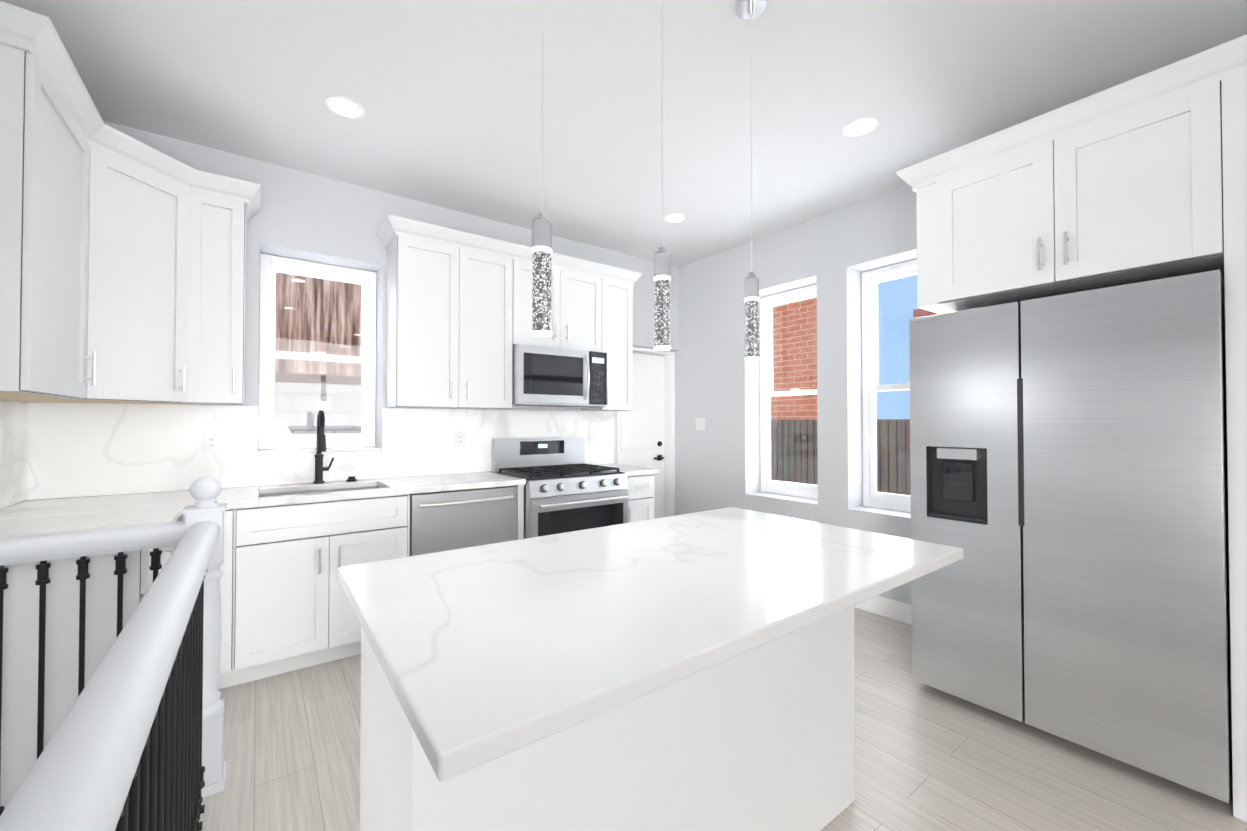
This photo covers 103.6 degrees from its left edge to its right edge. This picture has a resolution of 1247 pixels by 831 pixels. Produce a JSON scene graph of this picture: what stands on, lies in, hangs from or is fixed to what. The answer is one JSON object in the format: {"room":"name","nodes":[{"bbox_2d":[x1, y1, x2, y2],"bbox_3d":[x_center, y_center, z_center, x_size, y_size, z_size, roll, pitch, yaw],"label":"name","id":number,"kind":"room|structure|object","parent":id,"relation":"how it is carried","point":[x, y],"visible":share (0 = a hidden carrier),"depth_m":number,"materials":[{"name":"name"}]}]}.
{"room":"kitchen","nodes":[
{"label":"kitchen","id":0,"kind":"room"},
{"bbox_2d":[103,121,678,486],"bbox_3d":[-1.367,-0.078,3.638,4.550,2.830,0.300,1,-1,-37],"label":"wall","id":1,"kind":"structure","parent":0,"point":[304,216],"depth_m":3.14,"materials":[{"name":"grey paint"}]},
{"bbox_2d":[204,171,247,404],"bbox_3d":[-2.190,-0.641,2.613,0.273,1.159,0.366,1,-1,-37],"label":"upper cabinet","id":2,"kind":"object","parent":1,"relation":"attached to","point":[225,198],"depth_m":2.54,"materials":[{"name":"white wood"}]},
{"bbox_2d":[0,400,613,508],"bbox_3d":[-1.164,0.178,2.945,3.447,0.467,1.439,1,-1,-37],"label":"backsplash","id":3,"kind":"structure","parent":1,"relation":"attached to","point":[50,450],"depth_m":2.71,"materials":[{"name":"stone"}]},
{"bbox_2d":[203,432,229,452],"bbox_3d":[-2.272,0.151,2.740,0.118,0.116,0.008,1,-1,-37],"label":"outlet","id":4,"kind":"object","parent":3,"relation":"attached to","point":[216,442],"depth_m":2.74,"materials":[{"name":"white plastic"}]},
{"bbox_2d":[455,431,464,446],"bbox_3d":[-1.181,0.172,3.552,0.072,0.116,0.008,1,-1,-37],"label":"outlet","id":5,"kind":"object","parent":3,"relation":"attached to","point":[459,435],"depth_m":3.55,"materials":[{"name":"white plastic"}]},
{"bbox_2d":[588,430,595,442],"bbox_3d":[-0.271,0.181,4.229,0.072,0.116,0.008,1,-1,-37],"label":"outlet","id":6,"kind":"object","parent":3,"relation":"attached to","point":[591,433],"depth_m":4.23,"materials":[{"name":"white plastic"}]},
{"bbox_2d":[258,253,376,449],"bbox_3d":[-2.020,-0.387,3.271,0.656,1.236,0.085,1,-1,-37],"label":"window","id":7,"kind":"structure","parent":1,"relation":"in","point":[269,354],"depth_m":3.22,"materials":[{"name":"white plastic"}]},
{"bbox_2d":[384,216,523,408],"bbox_3d":[-1.163,-0.631,3.404,0.822,1.160,0.324,1,-1,-37],"label":"upper cabinet","id":8,"kind":"object","parent":1,"relation":"attached to","point":[458,314],"depth_m":3.23,"materials":[{"name":"white wood"}]},
{"bbox_2d":[524,246,603,352],"bbox_3d":[-0.576,-0.853,3.844,0.762,0.703,0.324,1,-1,-37],"label":"upper cabinet","id":9,"kind":"object","parent":1,"relation":"attached to","point":[577,284],"depth_m":3.78,"materials":[{"name":"white wood"}]},
{"bbox_2d":[512,344,606,407],"bbox_3d":[-0.537,-0.283,3.785,0.754,0.432,0.451,1,-1,-37],"label":"microwave","id":10,"kind":"object","parent":9,"relation":"attached to","point":[543,376],"visible":1,"depth_m":3.60,"materials":[{"name":"silver metal"}]},
{"bbox_2d":[581,266,635,410],"bbox_3d":[-0.167,-0.621,4.145,0.377,1.160,0.324,1,-1,-37],"label":"upper cabinet","id":11,"kind":"object","parent":1,"relation":"attached to","point":[618,282],"depth_m":4.05,"materials":[{"name":"white wood"}]},
{"bbox_2d":[618,347,674,518],"bbox_3d":[0.168,0.353,4.752,0.742,1.995,0.165,1,-1,-37],"label":"back door","id":12,"kind":"structure","parent":1,"relation":"in","point":[646,431],"depth_m":4.89,"materials":[{"name":"white wood"}]},
{"bbox_2d":[0,0,1246,266],"bbox_3d":[1.529,-1.641,0.017,4.850,0.200,9.600,1,-1,-37],"label":"ceiling","id":13,"kind":"structure","parent":0,"point":[446,94],"depth_m":2.26,"materials":[{"name":"white paint"}]},
{"bbox_2d":[325,96,364,118],"bbox_3d":[-1.362,-1.506,2.401,0.170,0.005,0.170,1,-1,-37],"label":"recessed light","id":14,"kind":"object","parent":13,"relation":"in","point":[345,107],"visible":1,"depth_m":2.40,"materials":[{"name":"white plastic"}]},
{"bbox_2d":[532,0,551,336],"bbox_3d":[-0.212,-0.866,1.283,0.110,1.314,0.110,1,-1,-37],"label":"pendant light","id":15,"kind":"object","parent":13,"relation":"hanging from","point":[541,266],"visible":1,"depth_m":1.26,"materials":[{"name":"silver metal"}]},
{"bbox_2d":[654,0,670,349],"bbox_3d":[0.120,-0.863,1.531,0.110,1.314,0.110,1,-1,-37],"label":"pendant light","id":16,"kind":"object","parent":13,"relation":"hanging from","point":[662,268],"visible":1,"depth_m":1.51,"materials":[{"name":"silver metal"}]},
{"bbox_2d":[664,213,685,222],"bbox_3d":[0.387,-1.489,3.702,0.170,0.005,0.170,1,-1,-37],"label":"recessed light","id":17,"kind":"object","parent":13,"relation":"in","point":[675,217],"visible":1,"depth_m":3.69,"materials":[{"name":"white plastic"}]},
{"bbox_2d":[736,0,765,360],"bbox_3d":[0.466,-0.859,1.788,0.110,1.314,0.110,1,-1,-37],"label":"pendant light","id":18,"kind":"object","parent":13,"relation":"hanging from","point":[749,9],"visible":1,"depth_m":1.77,"materials":[{"name":"silver metal"}]},
{"bbox_2d":[842,117,877,136],"bbox_3d":[1.235,-1.504,2.563,0.170,0.005,0.170,1,-1,-37],"label":"recessed light","id":19,"kind":"object","parent":13,"relation":"in","point":[858,127],"visible":1,"depth_m":2.56,"materials":[{"name":"white"}]},
{"bbox_2d":[199,607,1246,830],"bbox_3d":[1.529,1.414,-0.024,4.850,0.250,9.600,1,-1,-37],"label":"floor","id":20,"kind":"structure","parent":0,"point":[928,758],"depth_m":1.83,"materials":[{"name":"beige wood"}]},
{"bbox_2d":[0,520,177,809],"bbox_3d":[-2.232,0.875,2.015,0.636,0.879,1.242,1,-1,-37],"label":"base cabinet","id":21,"kind":"object","parent":20,"relation":"on","point":[20,677],"visible":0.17,"depth_m":1.56,"materials":[{"name":"white wood"}]},
{"bbox_2d":[0,500,215,536],"bbox_3d":[-2.008,0.415,1.791,0.720,0.035,0.600,1,-1,-37],"label":"countertop","id":22,"kind":"structure","parent":21,"relation":"on","point":[28,517],"depth_m":1.90,"materials":[{"name":"stone"}]},
{"bbox_2d":[0,477,226,830],"bbox_3d":[-0.614,0.741,-0.009,0.815,1.094,3.967,1,-1,-37],"label":"stair railing","id":23,"kind":"object","parent":20,"relation":"on","point":[136,742],"visible":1,"depth_m":1.01,"materials":[{"name":"white paint"}]},
{"bbox_2d":[178,507,253,688],"bbox_3d":[-2.085,0.882,2.527,0.268,0.880,0.600,1,-1,-37],"label":"base cabinet","id":24,"kind":"object","parent":20,"relation":"on","point":[236,583],"depth_m":2.35,"materials":[{"name":"white wood"}]},
{"bbox_2d":[0,472,525,515],"bbox_3d":[-1.744,0.427,2.760,2.300,0.035,0.641,1,-1,-37],"label":"countertop","id":25,"kind":"structure","parent":24,"relation":"on","point":[236,497],"depth_m":2.62,"materials":[{"name":"stone"}]},
{"bbox_2d":[259,486,380,496],"bbox_3d":[-1.690,0.559,2.783,0.670,0.226,0.442,1,-1,-37],"label":"sink","id":26,"kind":"object","parent":25,"relation":"in","point":[317,491],"visible":0.1,"depth_m":2.93,"materials":[{"name":"silver metal"}]},
{"bbox_2d":[313,410,356,483],"bbox_3d":[-1.736,0.190,2.978,0.234,0.443,0.221,1,-1,-37],"label":"faucet","id":27,"kind":"object","parent":25,"relation":"on","point":[320,449],"visible":1,"depth_m":2.97,"materials":[{"name":"black metal"}]},
{"bbox_2d":[410,486,516,555],"bbox_3d":[-1.109,0.895,3.204,0.648,0.871,0.663,1,-1,-37],"label":"dishwasher","id":28,"kind":"object","parent":20,"relation":"on","point":[448,520],"visible":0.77,"depth_m":2.96,"materials":[{"name":"grey metal"}]},
{"bbox_2d":[492,437,628,538],"bbox_3d":[-0.459,0.754,3.630,0.788,1.164,0.726,1,-1,-37],"label":"range","id":29,"kind":"object","parent":20,"relation":"on","point":[567,488],"visible":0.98,"depth_m":3.49,"materials":[{"name":"silver metal"}]},
{"bbox_2d":[360,606,854,830],"bbox_3d":[0.061,0.864,1.462,1.430,0.888,0.525,1,-1,-37],"label":"kitchen island","id":30,"kind":"object","parent":20,"relation":"on","point":[760,738],"visible":0.35,"depth_m":1.19,"materials":[{"name":"white wood"}]},
{"bbox_2d":[337,507,963,780],"bbox_3d":[0.133,0.401,1.335,1.488,0.032,0.875,1,-1,-37],"label":"island countertop","id":31,"kind":"structure","parent":30,"relation":"on","point":[484,654],"depth_m":0.97,"materials":[{"name":"stone"}]},
{"bbox_2d":[626,474,653,522],"bbox_3d":[-0.061,0.902,4.033,0.317,0.880,0.600,1,-1,-37],"label":"base cabinet","id":32,"kind":"object","parent":20,"relation":"on","point":[640,488],"depth_m":3.81,"materials":[{"name":"white wood"}]},
{"bbox_2d":[600,464,658,475],"bbox_3d":[-0.041,0.444,4.032,0.344,0.035,0.632,1,-1,-37],"label":"countertop","id":33,"kind":"structure","parent":32,"relation":"on","point":[629,470],"depth_m":3.86,"materials":[{"name":"stone"}]},
{"bbox_2d":[909,270,1232,802],"bbox_3d":[1.991,0.423,2.221,0.804,1.789,0.959,1,-1,-37],"label":"refrigerator","id":34,"kind":"object","parent":20,"relation":"on","point":[1069,474],"visible":0.98,"depth_m":1.86,"materials":[{"name":"silver metal"}]},
{"bbox_2d":[675,184,916,604],"bbox_3d":[3.265,-0.106,1.475,0.300,2.830,9.300,1,-1,-37],"label":"wall","id":35,"kind":"structure","parent":0,"point":[833,255],"depth_m":3.89,"materials":[{"name":"grey paint"}]},
{"bbox_2d":[696,418,704,429],"bbox_3d":[0.724,0.080,4.630,0.008,0.116,0.118,1,-1,-37],"label":"light switch","id":36,"kind":"object","parent":35,"relation":"attached to","point":[700,422],"depth_m":4.62,"materials":[{"name":"white plastic"}]},
{"bbox_2d":[760,284,817,498],"bbox_3d":[1.440,-0.189,4.084,0.085,1.711,0.673,1,-1,-37],"label":"window","id":37,"kind":"structure","parent":35,"relation":"in","point":[767,393],"depth_m":4.26,"materials":[{"name":"white plastic"}]},
{"bbox_2d":[854,595,911,624],"bbox_3d":[1.286,1.277,3.852,0.015,0.124,2.488,1,-1,-37],"label":"baseboard","id":38,"kind":"structure","parent":35,"relation":"attached to","point":[891,609],"depth_m":3.22,"materials":[{"name":"white wood"}]},
{"bbox_2d":[862,259,932,511],"bbox_3d":[1.984,-0.199,3.353,0.085,1.711,0.672,1,-1,-37],"label":"window","id":39,"kind":"structure","parent":35,"relation":"in","point":[872,496],"depth_m":3.55,"materials":[{"name":"white plastic"}]},
{"bbox_2d":[896,34,1246,821],"bbox_3d":[2.030,0.055,2.183,0.828,2.524,1.178,1,-1,-37],"label":"upper cabinet","id":40,"kind":"object","parent":35,"relation":"attached to","point":[1140,178],"visible":1,"depth_m":1.83,"materials":[{"name":"white wood"}]},
{"bbox_3d":[-0.296,1.306,-1.380,0.300,5.730,9.000,1,-1,-37],"label":"wall","id":41,"kind":"structure","parent":0,"visible":0},
{"bbox_2d":[0,5,103,400],"bbox_3d":[-2.173,-0.653,1.731,0.367,1.159,0.683,1,-1,-37],"label":"upper cabinet","id":42,"kind":"object","parent":41,"relation":"attached to","point":[52,129],"depth_m":1.68,"materials":[{"name":"white wood"}]},
{"bbox_2d":[21,124,203,404],"bbox_3d":[-2.394,-0.646,2.274,0.661,1.159,0.667,1,-1,-37],"label":"upper cabinet","id":43,"kind":"object","parent":41,"relation":"attached to","point":[122,268],"depth_m":2.29,"materials":[{"name":"white wood"}]},
{"label":"outside","id":44,"kind":"structure","parent":0,"visible":0},
{"bbox_2d":[771,274,936,495],"bbox_3d":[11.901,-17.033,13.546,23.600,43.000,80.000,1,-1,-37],"label":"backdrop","id":45,"kind":"structure","parent":44,"point":[884,422],"depth_m":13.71,"materials":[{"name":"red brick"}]},
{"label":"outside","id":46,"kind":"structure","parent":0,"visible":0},
{"bbox_2d":[258,272,361,433],"bbox_3d":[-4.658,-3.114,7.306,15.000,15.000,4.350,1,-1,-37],"label":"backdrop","id":47,"kind":"structure","parent":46,"point":[320,374],"depth_m":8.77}
]}

